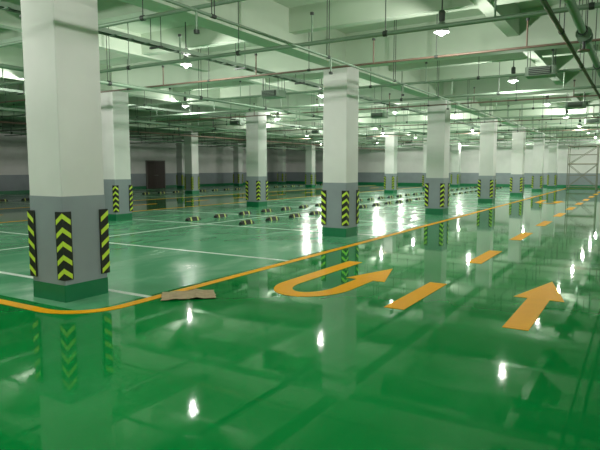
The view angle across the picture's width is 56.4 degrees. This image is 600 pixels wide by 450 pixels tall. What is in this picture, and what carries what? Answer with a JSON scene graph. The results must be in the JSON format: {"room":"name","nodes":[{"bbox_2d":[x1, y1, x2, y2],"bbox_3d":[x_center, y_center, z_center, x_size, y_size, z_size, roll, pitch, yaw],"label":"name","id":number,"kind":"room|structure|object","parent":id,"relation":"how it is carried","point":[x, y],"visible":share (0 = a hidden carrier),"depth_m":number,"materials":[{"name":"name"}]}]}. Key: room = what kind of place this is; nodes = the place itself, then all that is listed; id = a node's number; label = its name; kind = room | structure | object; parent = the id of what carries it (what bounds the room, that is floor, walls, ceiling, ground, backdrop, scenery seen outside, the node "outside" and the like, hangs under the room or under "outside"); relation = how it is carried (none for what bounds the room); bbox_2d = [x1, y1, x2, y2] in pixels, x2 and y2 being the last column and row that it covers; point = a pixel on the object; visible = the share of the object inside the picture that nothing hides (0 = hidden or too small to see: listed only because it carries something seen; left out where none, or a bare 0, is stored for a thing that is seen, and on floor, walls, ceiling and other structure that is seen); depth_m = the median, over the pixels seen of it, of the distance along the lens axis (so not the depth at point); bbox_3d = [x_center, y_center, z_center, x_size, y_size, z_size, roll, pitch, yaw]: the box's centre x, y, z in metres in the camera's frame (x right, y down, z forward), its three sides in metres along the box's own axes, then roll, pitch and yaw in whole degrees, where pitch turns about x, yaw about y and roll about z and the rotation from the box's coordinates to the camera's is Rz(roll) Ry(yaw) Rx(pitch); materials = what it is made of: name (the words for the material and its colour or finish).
{"room":"parking garage","nodes":[
{"label":"parking garage","id":0,"kind":"room"},
{"bbox_2d":[0,129,277,174],"bbox_3d":[-19.052,-4.171,34.131,0.250,4.650,67.000,3,7,31],"label":"wall","id":1,"kind":"structure","parent":0,"point":[13,149],"depth_m":45.59,"materials":[{"name":"white paint"}]},
{"bbox_2d":[0,172,277,193],"bbox_3d":[-18.939,-2.448,34.236,0.015,1.200,67.000,3,7,31],"label":"baseboard","id":2,"kind":"structure","parent":1,"relation":"attached to","point":[9,184],"depth_m":44.88,"materials":[{"name":"grey paint"}]},
{"bbox_2d":[146,160,165,188],"bbox_3d":[-11.779,-4.143,45.804,0.102,2.250,2.100,3,7,31],"label":"door","id":3,"kind":"structure","parent":1,"relation":"in","point":[155,170],"depth_m":45.77,"materials":[{"name":"brown wood"}]},
{"bbox_2d":[0,183,599,449],"bbox_3d":[0.288,-0.580,22.693,45.000,0.200,67.000,3,7,31],"label":"floor","id":4,"kind":"structure","parent":0,"point":[250,366],"depth_m":4.76,"materials":[{"name":"paint"}]},
{"bbox_2d":[20,0,109,302],"bbox_3d":[-2.907,-1.061,6.934,0.672,3.920,0.672,3,7,31],"label":"column","id":5,"kind":"structure","parent":4,"relation":"on","point":[68,225],"depth_m":6.72,"materials":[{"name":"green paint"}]},
{"bbox_2d":[101,91,132,220],"bbox_3d":[-5.703,-2.107,17.306,0.672,3.920,0.672,3,7,31],"label":"column","id":6,"kind":"structure","parent":4,"relation":"on","point":[118,191],"depth_m":17.07,"materials":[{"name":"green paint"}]},
{"bbox_2d":[176,140,184,187],"bbox_3d":[-9.647,-4.975,45.737,0.672,3.920,0.672,3,7,31],"label":"column","id":7,"kind":"structure","parent":4,"relation":"on","point":[180,164],"depth_m":45.46,"materials":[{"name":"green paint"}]},
{"bbox_2d":[0,184,370,208],"bbox_3d":[-9.625,-2.165,37.400,11.700,0.002,46.000,3,7,31],"label":"floor","id":8,"kind":"structure","parent":4,"relation":"on","point":[138,195],"depth_m":37.50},
{"bbox_2d":[6,185,373,208],"bbox_3d":[-9.479,-2.120,36.939,11.430,0.005,45.640,3,7,31],"label":"lane","id":9,"kind":"object","parent":8,"relation":"on","point":[372,185],"visible":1,"depth_m":30.97,"materials":[{"name":"paint"}]},
{"bbox_2d":[161,289,215,300],"bbox_3d":[-1.406,0.872,7.060,0.677,0.035,0.482,-1,6,-12],"label":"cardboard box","id":10,"kind":"object","parent":4,"relation":"on","point":[199,293],"visible":1,"depth_m":7.07,"materials":[{"name":"beige cardboard"}]},
{"bbox_2d":[184,131,199,193],"bbox_3d":[-6.851,-3.929,35.365,0.672,3.920,0.672,3,7,31],"label":"column","id":11,"kind":"structure","parent":4,"relation":"on","point":[191,179],"depth_m":35.15,"materials":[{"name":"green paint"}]},
{"bbox_2d":[233,143,242,185],"bbox_3d":[-5.776,-5.615,52.082,0.672,3.920,0.672,3,7,31],"label":"column","id":12,"kind":"structure","parent":4,"relation":"on","point":[237,150],"depth_m":51.85,"materials":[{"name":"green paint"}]},
{"bbox_2d":[246,112,267,206],"bbox_3d":[-1.832,-2.748,23.651,0.672,3.920,0.672,3,7,31],"label":"column","id":13,"kind":"structure","parent":4,"relation":"on","point":[256,126],"depth_m":23.42,"materials":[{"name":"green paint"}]},
{"bbox_2d":[0,185,543,297],"bbox_3d":[-2.480,-1.741,33.177,28.320,0.004,44.440,3,7,31],"label":"parking lines","id":14,"kind":"object","parent":4,"relation":"on","point":[8,273],"visible":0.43,"depth_m":14.26,"materials":[{"name":"white paint"}]},
{"bbox_2d":[277,146,285,183],"bbox_3d":[-1.905,-6.255,58.426,0.672,3.920,0.672,3,7,31],"label":"column","id":15,"kind":"structure","parent":4,"relation":"on","point":[281,175],"depth_m":58.20,"materials":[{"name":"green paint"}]},
{"bbox_2d":[0,186,563,309],"bbox_3d":[4.886,-1.281,28.636,10.850,0.002,46.000,3,7,31],"label":"floor","id":16,"kind":"structure","parent":4,"relation":"on","point":[133,269],"depth_m":12.49,"materials":[{"name":"green paint"}]},
{"bbox_2d":[185,216,200,220],"bbox_3d":[-3.298,-0.195,17.278,0.160,0.110,0.560,3,7,31],"label":"wheel stop","id":17,"kind":"object","parent":16,"relation":"on","point":[195,218],"visible":1,"depth_m":17.18,"materials":[{"name":"black rubber"}]},
{"bbox_2d":[213,214,227,217],"bbox_3d":[-2.608,-0.309,18.409,0.160,0.110,0.560,3,7,31],"label":"wheel stop","id":18,"kind":"object","parent":16,"relation":"on","point":[216,215],"visible":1,"depth_m":18.28,"materials":[{"name":"black rubber"}]},
{"bbox_2d":[238,211,250,214],"bbox_3d":[-1.918,-0.423,19.540,0.160,0.110,0.560,3,7,31],"label":"wheel stop","id":19,"kind":"object","parent":16,"relation":"on","point":[242,212],"visible":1,"depth_m":19.45,"materials":[{"name":"black rubber"}]},
{"bbox_2d":[239,220,253,224],"bbox_3d":[-1.546,-0.088,16.219,0.160,0.110,0.560,3,7,31],"label":"wheel stop","id":20,"kind":"object","parent":16,"relation":"on","point":[243,222],"visible":1,"depth_m":16.09,"materials":[{"name":"black rubber"}]},
{"bbox_2d":[261,209,272,212],"bbox_3d":[-1.228,-0.537,20.671,0.160,0.110,0.560,3,7,31],"label":"wheel stop","id":21,"kind":"object","parent":16,"relation":"on","point":[263,210],"visible":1,"depth_m":20.56,"materials":[{"name":"black rubber"}]},
{"bbox_2d":[265,216,278,220],"bbox_3d":[-0.856,-0.202,17.351,0.160,0.110,0.560,3,7,31],"label":"wheel stop","id":22,"kind":"object","parent":16,"relation":"on","point":[272,218],"visible":1,"depth_m":17.24,"materials":[{"name":"black rubber"}]},
{"bbox_2d":[0,187,563,313],"bbox_3d":[4.708,-1.249,28.296,11.235,0.005,45.768,3,7,31],"label":"line marking","id":23,"kind":"object","parent":16,"relation":"on","point":[5,302],"visible":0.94,"depth_m":7.91,"materials":[{"name":"paint"}]},
{"bbox_2d":[288,213,300,217],"bbox_3d":[-0.165,-0.316,18.482,0.160,0.110,0.560,3,7,31],"label":"wheel stop","id":24,"kind":"object","parent":16,"relation":"on","point":[295,214],"visible":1,"depth_m":18.34,"materials":[{"name":"black rubber"}]},
{"bbox_2d":[309,211,320,214],"bbox_3d":[0.525,-0.430,19.613,0.160,0.110,0.560,3,7,31],"label":"wheel stop","id":25,"kind":"object","parent":16,"relation":"on","point":[311,212],"visible":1,"depth_m":19.47,"materials":[{"name":"black rubber"}]},
{"bbox_2d":[305,141,315,186],"bbox_3d":[0.891,-5.209,48.054,0.672,3.920,0.672,3,7,31],"label":"column","id":26,"kind":"structure","parent":4,"relation":"on","point":[310,176],"depth_m":47.82,"materials":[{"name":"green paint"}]},
{"bbox_2d":[274,261,391,296],"bbox_3d":[0.655,0.777,8.218,1.225,0.005,2.775,3,7,31],"label":"u-turn arrow marking","id":27,"kind":"object","parent":4,"relation":"on","point":[286,287],"visible":1,"depth_m":7.95,"materials":[{"name":"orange paint"}]},
{"bbox_2d":[321,67,358,236],"bbox_3d":[0.964,-1.701,13.279,0.672,3.920,0.672,3,7,31],"label":"column","id":28,"kind":"structure","parent":4,"relation":"on","point":[340,192],"depth_m":13.04,"materials":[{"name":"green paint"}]},
{"bbox_2d":[384,132,397,192],"bbox_3d":[5.910,-4.027,36.340,0.672,3.920,0.672,3,7,31],"label":"column","id":29,"kind":"structure","parent":4,"relation":"on","point":[391,142],"depth_m":36.09,"materials":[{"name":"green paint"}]},
{"bbox_2d":[385,282,445,309],"bbox_3d":[1.510,0.885,7.140,0.240,0.005,1.660,3,7,31],"label":"lane dash marking","id":30,"kind":"object","parent":4,"relation":"on","point":[404,302],"visible":1,"depth_m":7.01,"materials":[{"name":"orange paint"}]},
{"bbox_2d":[422,138,426,189],"bbox_3d":[9.781,-4.668,42.685,0.672,3.920,0.672,3,7,31],"label":"column","id":31,"kind":"structure","parent":4,"relation":"on","point":[425,142],"depth_m":42.52,"materials":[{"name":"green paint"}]},
{"bbox_2d":[425,100,450,214],"bbox_3d":[4.836,-2.341,19.623,0.672,3.920,0.672,3,7,31],"label":"column","id":32,"kind":"structure","parent":4,"relation":"on","point":[437,184],"depth_m":19.37,"materials":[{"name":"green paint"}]},
{"bbox_2d":[451,142,460,186],"bbox_3d":[13.653,-5.308,49.030,0.672,3.920,0.672,3,7,31],"label":"column","id":33,"kind":"structure","parent":4,"relation":"on","point":[456,149],"depth_m":48.77,"materials":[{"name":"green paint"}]},
{"bbox_2d":[467,250,501,263],"bbox_3d":[3.388,0.575,10.219,0.240,0.005,1.660,3,7,31],"label":"lane dash marking","id":34,"kind":"object","parent":4,"relation":"on","point":[489,254],"visible":1,"depth_m":10.09,"materials":[{"name":"orange paint"}]},
{"bbox_2d":[477,117,497,202],"bbox_3d":[8.707,-2.981,25.968,0.672,3.920,0.672,3,7,31],"label":"column","id":35,"kind":"structure","parent":4,"relation":"on","point":[486,182],"depth_m":25.71,"materials":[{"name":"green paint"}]},
{"bbox_2d":[510,127,525,196],"bbox_3d":[12.578,-3.621,32.313,0.672,3.920,0.672,3,7,31],"label":"column","id":36,"kind":"structure","parent":4,"relation":"on","point":[517,177],"depth_m":32.06,"materials":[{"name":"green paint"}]},
{"bbox_2d":[509,232,531,239],"bbox_3d":[5.266,0.264,13.298,0.240,0.005,1.660,3,7,31],"label":"lane dash marking","id":37,"kind":"object","parent":4,"relation":"on","point":[522,235],"visible":1,"depth_m":13.20,"materials":[{"name":"orange paint"}]},
{"bbox_2d":[502,282,563,330],"bbox_3d":[2.868,0.922,6.779,0.580,0.005,2.750,3,7,31],"label":"straight arrow marking","id":38,"kind":"object","parent":4,"relation":"on","point":[525,316],"visible":1,"depth_m":6.55,"materials":[{"name":"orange paint"}]},
{"bbox_2d":[531,134,544,191],"bbox_3d":[16.449,-4.261,38.658,0.672,3.920,0.672,3,7,31],"label":"column","id":39,"kind":"structure","parent":4,"relation":"on","point":[539,144],"depth_m":38.40,"materials":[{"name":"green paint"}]},
{"bbox_2d":[535,221,551,225],"bbox_3d":[7.145,-0.046,16.377,0.240,0.005,1.660,3,7,31],"label":"lane dash marking","id":40,"kind":"object","parent":4,"relation":"on","point":[544,223],"visible":1,"depth_m":16.32,"materials":[{"name":"orange paint"}]},
{"bbox_2d":[535,200,562,203],"bbox_3d":[12.071,-1.111,26.929,1.225,0.005,2.775,3,7,31],"label":"u-turn arrow marking","id":41,"kind":"object","parent":4,"relation":"on","point":[540,201],"visible":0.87,"depth_m":27.21,"materials":[{"name":"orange paint"}]},
{"bbox_2d":[547,140,558,188],"bbox_3d":[20.320,-4.901,45.002,0.672,3.920,0.672,3,7,31],"label":"column","id":42,"kind":"structure","parent":4,"relation":"on","point":[553,147],"depth_m":44.74,"materials":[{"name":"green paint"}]},
{"bbox_2d":[554,213,565,216],"bbox_3d":[9.024,-0.357,19.455,0.240,0.005,1.660,3,7,31],"label":"lane dash marking","id":43,"kind":"object","parent":4,"relation":"on","point":[558,214],"visible":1,"depth_m":19.52,"materials":[{"name":"orange paint"}]},
{"bbox_2d":[566,144,599,190],"bbox_3d":[20.759,-4.203,41.113,2.020,3.300,1.320,3,7,31],"label":"scaffold tower","id":44,"kind":"object","parent":4,"relation":"on","point":[597,154],"visible":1,"depth_m":40.95,"materials":[{"name":"silver metal"}]},
{"bbox_2d":[0,0,599,146],"bbox_3d":[0.288,-4.943,22.253,45.000,0.730,67.000,3,7,31],"label":"ceiling","id":45,"kind":"structure","parent":0,"point":[270,17],"depth_m":14.59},
{"bbox_2d":[0,0,244,47],"bbox_3d":[-6.971,-3.565,10.372,44.000,1.088,0.076,3,7,31],"label":"pipe","id":46,"kind":"object","parent":45,"relation":"hanging from","point":[142,17],"visible":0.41,"depth_m":7.36,"materials":[{"name":"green metal"}]},
{"bbox_2d":[0,127,322,150],"bbox_3d":[-13.259,-5.507,30.756,0.128,1.314,65.500,3,7,31],"label":"pipe","id":47,"kind":"object","parent":45,"relation":"hanging from","point":[3,132],"visible":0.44,"depth_m":38.18,"materials":[{"name":"grey metal"}]},
{"bbox_2d":[182,97,188,107],"bbox_3d":[-3.938,-4.511,19.173,0.240,0.972,0.240,3,7,31],"label":"pendant lamp","id":48,"kind":"object","parent":45,"relation":"hanging from","point":[185,105],"visible":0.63,"depth_m":19.15,"materials":[{"name":"grey metal"}]},
{"bbox_2d":[180,22,191,66],"bbox_3d":[-2.348,-3.739,11.520,0.240,0.972,0.240,3,7,31],"label":"pendant lamp","id":49,"kind":"object","parent":45,"relation":"hanging from","point":[185,64],"visible":0.66,"depth_m":11.50,"materials":[{"name":"grey metal"}]},
{"bbox_2d":[0,121,384,152],"bbox_3d":[-8.130,-5.103,27.667,0.103,1.500,65.500,3,7,31],"label":"pipe","id":50,"kind":"object","parent":45,"relation":"hanging from","point":[8,122],"visible":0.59,"depth_m":31.13,"materials":[{"name":"grey metal"}]},
{"bbox_2d":[0,104,399,146],"bbox_3d":[-6.848,-5.283,26.867,0.280,0.980,65.500,3,7,31],"label":"cable tray","id":51,"kind":"object","parent":45,"relation":"hanging from","point":[2,104],"visible":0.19,"depth_m":29.60,"materials":[{"name":"silver metal"}]},
{"bbox_2d":[0,107,422,148],"bbox_3d":[-3.941,-4.940,25.128,0.128,1.314,65.500,3,7,31],"label":"pipe","id":52,"kind":"object","parent":45,"relation":"hanging from","point":[1,108],"visible":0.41,"depth_m":24.78,"materials":[{"name":"grey metal"}]},
{"bbox_2d":[0,86,451,145],"bbox_3d":[-2.574,-5.023,24.285,0.280,0.980,65.500,3,7,31],"label":"cable tray","id":53,"kind":"object","parent":45,"relation":"hanging from","point":[18,91],"visible":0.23,"depth_m":21.59,"materials":[{"name":"silver metal"}]},
{"bbox_2d":[230,114,244,125],"bbox_3d":[-2.706,-4.896,24.079,0.560,1.190,0.530,3,7,31],"label":"fan","id":54,"kind":"object","parent":45,"relation":"hanging from","point":[237,122],"visible":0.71,"depth_m":23.92,"materials":[{"name":"grey metal"}]},
{"bbox_2d":[0,27,511,147],"bbox_3d":[1.871,-4.597,21.616,0.103,1.291,65.500,3,7,31],"label":"pipe","id":55,"kind":"object","parent":45,"relation":"hanging from","point":[4,66],"visible":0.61,"depth_m":14.38,"materials":[{"name":"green metal"}]},
{"bbox_2d":[0,0,533,141],"bbox_3d":[4.008,-4.622,20.310,0.280,0.980,65.500,3,7,31],"label":"cable tray","id":56,"kind":"object","parent":45,"relation":"hanging from","point":[6,6],"visible":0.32,"depth_m":10.55,"materials":[{"name":"silver metal"}]},
{"bbox_2d":[261,78,285,98],"bbox_3d":[-0.697,-3.952,14.718,0.560,1.190,0.530,3,7,31],"label":"fan","id":57,"kind":"object","parent":45,"relation":"hanging from","point":[275,93],"visible":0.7,"depth_m":14.59,"materials":[{"name":"white metal"}]},
{"bbox_2d":[0,49,595,117],"bbox_3d":[-3.136,-4.199,16.657,44.000,1.088,0.076,3,7,31],"label":"pipe","id":58,"kind":"object","parent":45,"relation":"hanging from","point":[478,77],"visible":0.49,"depth_m":13.50,"materials":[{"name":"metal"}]},
{"bbox_2d":[2,80,596,130],"bbox_3d":[-0.858,-4.561,20.393,44.000,1.117,0.060,3,7,31],"label":"pipe","id":59,"kind":"object","parent":45,"relation":"hanging from","point":[573,96],"visible":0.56,"depth_m":17.95,"materials":[{"name":"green metal"}]},
{"bbox_2d":[0,14,599,102],"bbox_3d":[-4.693,-3.927,14.107,44.000,1.117,0.060,3,7,31],"label":"pipe","id":60,"kind":"object","parent":45,"relation":"hanging from","point":[527,19],"visible":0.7,"depth_m":10.51,"materials":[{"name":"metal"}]},
{"bbox_2d":[0,0,599,85],"bbox_3d":[-5.887,-3.692,12.155,44.000,1.193,0.086,3,7,31],"label":"pipe","id":61,"kind":"object","parent":45,"relation":"hanging from","point":[592,5],"visible":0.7,"depth_m":8.16,"materials":[{"name":"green metal"}]},
{"bbox_2d":[0,63,599,126],"bbox_3d":[-2.052,-4.326,18.440,44.000,1.193,0.086,3,7,31],"label":"pipe","id":62,"kind":"object","parent":45,"relation":"hanging from","point":[597,86],"visible":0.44,"depth_m":15.52,"materials":[{"name":"grey metal"}]},
{"bbox_2d":[0,0,599,138],"bbox_3d":[0.632,-5.119,22.804,45.000,0.490,68.323,3,7,31],"label":"ceiling joists","id":63,"kind":"object","parent":45,"relation":"attached to","point":[343,13],"depth_m":12.64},
{"bbox_2d":[4,97,599,135],"bbox_3d":[0.699,-4.833,22.943,44.000,1.088,0.076,3,7,31],"label":"pipe","id":64,"kind":"object","parent":45,"relation":"hanging from","point":[533,107],"visible":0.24,"depth_m":20.98,"materials":[{"name":"grey metal"}]},
{"bbox_2d":[311,123,322,133],"bbox_3d":[0.926,-5.497,30.032,0.560,1.190,0.530,3,7,31],"label":"fan","id":65,"kind":"object","parent":45,"relation":"hanging from","point":[312,131],"visible":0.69,"depth_m":29.90,"materials":[{"name":"white metal"}]},
{"bbox_2d":[318,79,322,96],"bbox_3d":[0.635,-4.232,16.410,0.240,0.972,0.240,3,7,31],"label":"pendant lamp","id":66,"kind":"object","parent":45,"relation":"hanging from","point":[320,94],"visible":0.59,"depth_m":16.40,"materials":[{"name":"grey metal"}]},
{"bbox_2d":[129,96,599,134],"bbox_3d":[1.783,-4.960,24.726,44.000,1.193,0.086,3,7,31],"label":"pipe","id":67,"kind":"object","parent":45,"relation":"hanging from","point":[588,113],"visible":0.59,"depth_m":22.88,"materials":[{"name":"grey metal"}]},
{"bbox_2d":[130,120,599,143],"bbox_3d":[5.618,-5.594,31.011,44.000,1.193,0.086,3,7,31],"label":"pipe","id":68,"kind":"object","parent":45,"relation":"hanging from","point":[539,120],"visible":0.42,"depth_m":31.09,"materials":[{"name":"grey metal"}]},
{"bbox_2d":[133,106,599,136],"bbox_3d":[2.977,-5.195,26.678,44.000,1.117,0.060,3,7,31],"label":"pipe","id":69,"kind":"object","parent":45,"relation":"hanging from","point":[593,106],"visible":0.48,"depth_m":25.22,"materials":[{"name":"grey metal"}]},
{"bbox_2d":[142,116,598,139],"bbox_3d":[4.533,-5.467,29.228,44.000,1.088,0.076,3,7,31],"label":"pipe","id":70,"kind":"object","parent":45,"relation":"hanging from","point":[598,116],"visible":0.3,"depth_m":28.54,"materials":[{"name":"grey metal"}]},
{"bbox_2d":[366,129,375,139],"bbox_3d":[4.559,-6.097,35.986,0.560,1.190,0.530,3,7,31],"label":"fan","id":71,"kind":"object","parent":45,"relation":"hanging from","point":[367,138],"visible":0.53,"depth_m":35.90,"materials":[{"name":"white metal"}]},
{"bbox_2d":[163,0,579,148],"bbox_3d":[6.402,-4.222,18.890,0.070,1.490,65.500,3,7,31],"label":"pipe","id":72,"kind":"object","parent":45,"relation":"hanging from","point":[196,31],"visible":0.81,"depth_m":9.16,"materials":[{"name":"grey metal"}]},
{"bbox_2d":[148,119,599,143],"bbox_3d":[6.811,-5.829,32.963,44.000,1.117,0.060,3,7,31],"label":"pipe","id":73,"kind":"object","parent":45,"relation":"hanging from","point":[571,119],"visible":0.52,"depth_m":33.35,"materials":[{"name":"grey metal"}]},
{"bbox_2d":[371,112,387,118],"bbox_3d":[2.936,-4.553,20.671,0.560,1.190,0.530,3,7,31],"label":"fan","id":74,"kind":"object","parent":45,"relation":"hanging from","point":[381,114],"visible":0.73,"depth_m":20.52,"materials":[{"name":"grey metal"}]},
{"bbox_2d":[175,127,595,144],"bbox_3d":[8.368,-6.101,35.513,44.000,1.088,0.076,3,7,31],"label":"pipe","id":75,"kind":"object","parent":45,"relation":"hanging from","point":[553,127],"visible":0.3,"depth_m":35.84,"materials":[{"name":"grey metal"}]},
{"bbox_2d":[198,128,599,146],"bbox_3d":[9.453,-6.228,37.296,44.000,1.193,0.086,3,7,31],"label":"pipe","id":76,"kind":"object","parent":45,"relation":"hanging from","point":[533,128],"visible":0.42,"depth_m":36.50,"materials":[{"name":"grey metal"}]},
{"bbox_2d":[210,128,599,146],"bbox_3d":[10.646,-6.463,39.248,44.000,1.117,0.060,3,7,31],"label":"pipe","id":77,"kind":"object","parent":45,"relation":"hanging from","point":[539,128],"visible":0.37,"depth_m":40.48,"materials":[{"name":"grey metal"}]},
{"bbox_2d":[230,138,599,147],"bbox_3d":[12.203,-6.735,41.798,44.000,1.088,0.076,3,7,31],"label":"pipe","id":78,"kind":"object","parent":45,"relation":"hanging from","point":[573,138],"visible":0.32,"depth_m":41.91,"materials":[{"name":"grey metal"}]},
{"bbox_2d":[274,134,574,146],"bbox_3d":[14.481,-7.097,45.534,44.000,1.117,0.060,3,7,31],"label":"pipe","id":79,"kind":"object","parent":45,"relation":"hanging from","point":[554,134],"visible":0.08,"depth_m":45.77,"materials":[{"name":"grey metal"}]},
{"bbox_2d":[267,133,599,148],"bbox_3d":[13.287,-6.862,43.581,44.000,1.193,0.086,3,7,31],"label":"pipe","id":80,"kind":"object","parent":45,"relation":"hanging from","point":[590,133],"visible":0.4,"depth_m":43.82,"materials":[{"name":"grey metal"}]},
{"bbox_2d":[274,139,599,149],"bbox_3d":[16.038,-7.369,48.084,44.000,1.088,0.076,3,7,31],"label":"pipe","id":81,"kind":"object","parent":45,"relation":"hanging from","point":[578,139],"visible":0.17,"depth_m":48.90,"materials":[{"name":"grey metal"}]},
{"bbox_2d":[434,0,448,35],"bbox_3d":[2.225,-3.460,8.758,0.240,0.972,0.240,3,7,31],"label":"pendant lamp","id":82,"kind":"object","parent":45,"relation":"hanging from","point":[441,32],"visible":0.75,"depth_m":8.74,"materials":[{"name":"grey metal"}]},
{"bbox_2d":[469,123,479,136],"bbox_3d":[10.201,-5.754,32.578,0.560,1.190,0.530,3,7,31],"label":"fan","id":83,"kind":"object","parent":45,"relation":"hanging from","point":[477,134],"visible":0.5,"depth_m":32.47,"materials":[{"name":"white metal"}]},
{"bbox_2d":[508,60,517,82],"bbox_3d":[5.209,-3.954,13.648,0.240,0.972,0.240,3,7,31],"label":"pendant lamp","id":84,"kind":"object","parent":45,"relation":"hanging from","point":[512,79],"visible":0.83,"depth_m":13.63,"materials":[{"name":"grey metal"}]},
{"bbox_2d":[525,49,556,78],"bbox_3d":[4.902,-3.611,11.336,0.560,1.190,0.530,3,7,31],"label":"fan","id":85,"kind":"object","parent":45,"relation":"hanging from","point":[547,71],"visible":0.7,"depth_m":11.22,"materials":[{"name":"white metal"}]},
{"bbox_2d":[543,95,550,105],"bbox_3d":[8.193,-4.447,18.539,0.240,0.972,0.240,3,7,31],"label":"pendant lamp","id":86,"kind":"object","parent":45,"relation":"hanging from","point":[547,101],"visible":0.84,"depth_m":18.51,"materials":[{"name":"grey metal"}]},
{"bbox_2d":[540,0,599,98],"bbox_3d":[9.394,-4.140,17.072,0.077,1.288,65.500,3,7,31],"label":"pipe","id":87,"kind":"object","parent":45,"relation":"hanging from","point":[561,31],"visible":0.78,"depth_m":7.90,"materials":[{"name":"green metal"}]},
{"bbox_2d":[565,92,585,108],"bbox_3d":[8.535,-4.211,17.289,0.560,1.190,0.530,3,7,31],"label":"fan","id":88,"kind":"object","parent":45,"relation":"hanging from","point":[579,104],"visible":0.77,"depth_m":17.15,"materials":[{"name":"grey metal"}]},
{"bbox_2d":[564,0,599,77],"bbox_3d":[9.608,-4.104,16.945,0.128,1.334,65.500,3,7,31],"label":"pipe","id":89,"kind":"object","parent":45,"relation":"hanging from","point":[582,30],"visible":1,"depth_m":7.14,"materials":[{"name":"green metal"}]},
{"bbox_2d":[575,26,592,52],"bbox_3d":[3.822,-2.491,7.529,0.193,0.307,0.260,3,7,31],"label":"valve","id":90,"kind":"object","parent":89,"relation":"attached to","point":[588,38],"visible":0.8,"depth_m":7.47,"materials":[{"name":"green metal"}]},
{"bbox_2d":[585,101,599,123],"bbox_3d":[12.167,-4.812,23.243,0.560,1.190,0.530,3,7,31],"label":"fan","id":91,"kind":"object","parent":45,"relation":"hanging from","point":[587,121],"visible":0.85,"depth_m":23.12,"materials":[{"name":"white metal"}]},
{"bbox_2d":[286,139,599,172],"bbox_3d":[17.737,-5.878,51.048,45.500,4.650,0.250,3,7,31],"label":"wall","id":92,"kind":"structure","parent":0,"point":[409,160],"depth_m":52.21,"materials":[{"name":"white paint"}]},
{"bbox_2d":[286,172,599,187],"bbox_3d":[17.669,-4.150,51.108,44.970,1.200,0.015,3,7,31],"label":"baseboard","id":93,"kind":"structure","parent":92,"relation":"attached to","point":[466,179],"depth_m":52.43,"materials":[{"name":"grey paint"}]}
]}

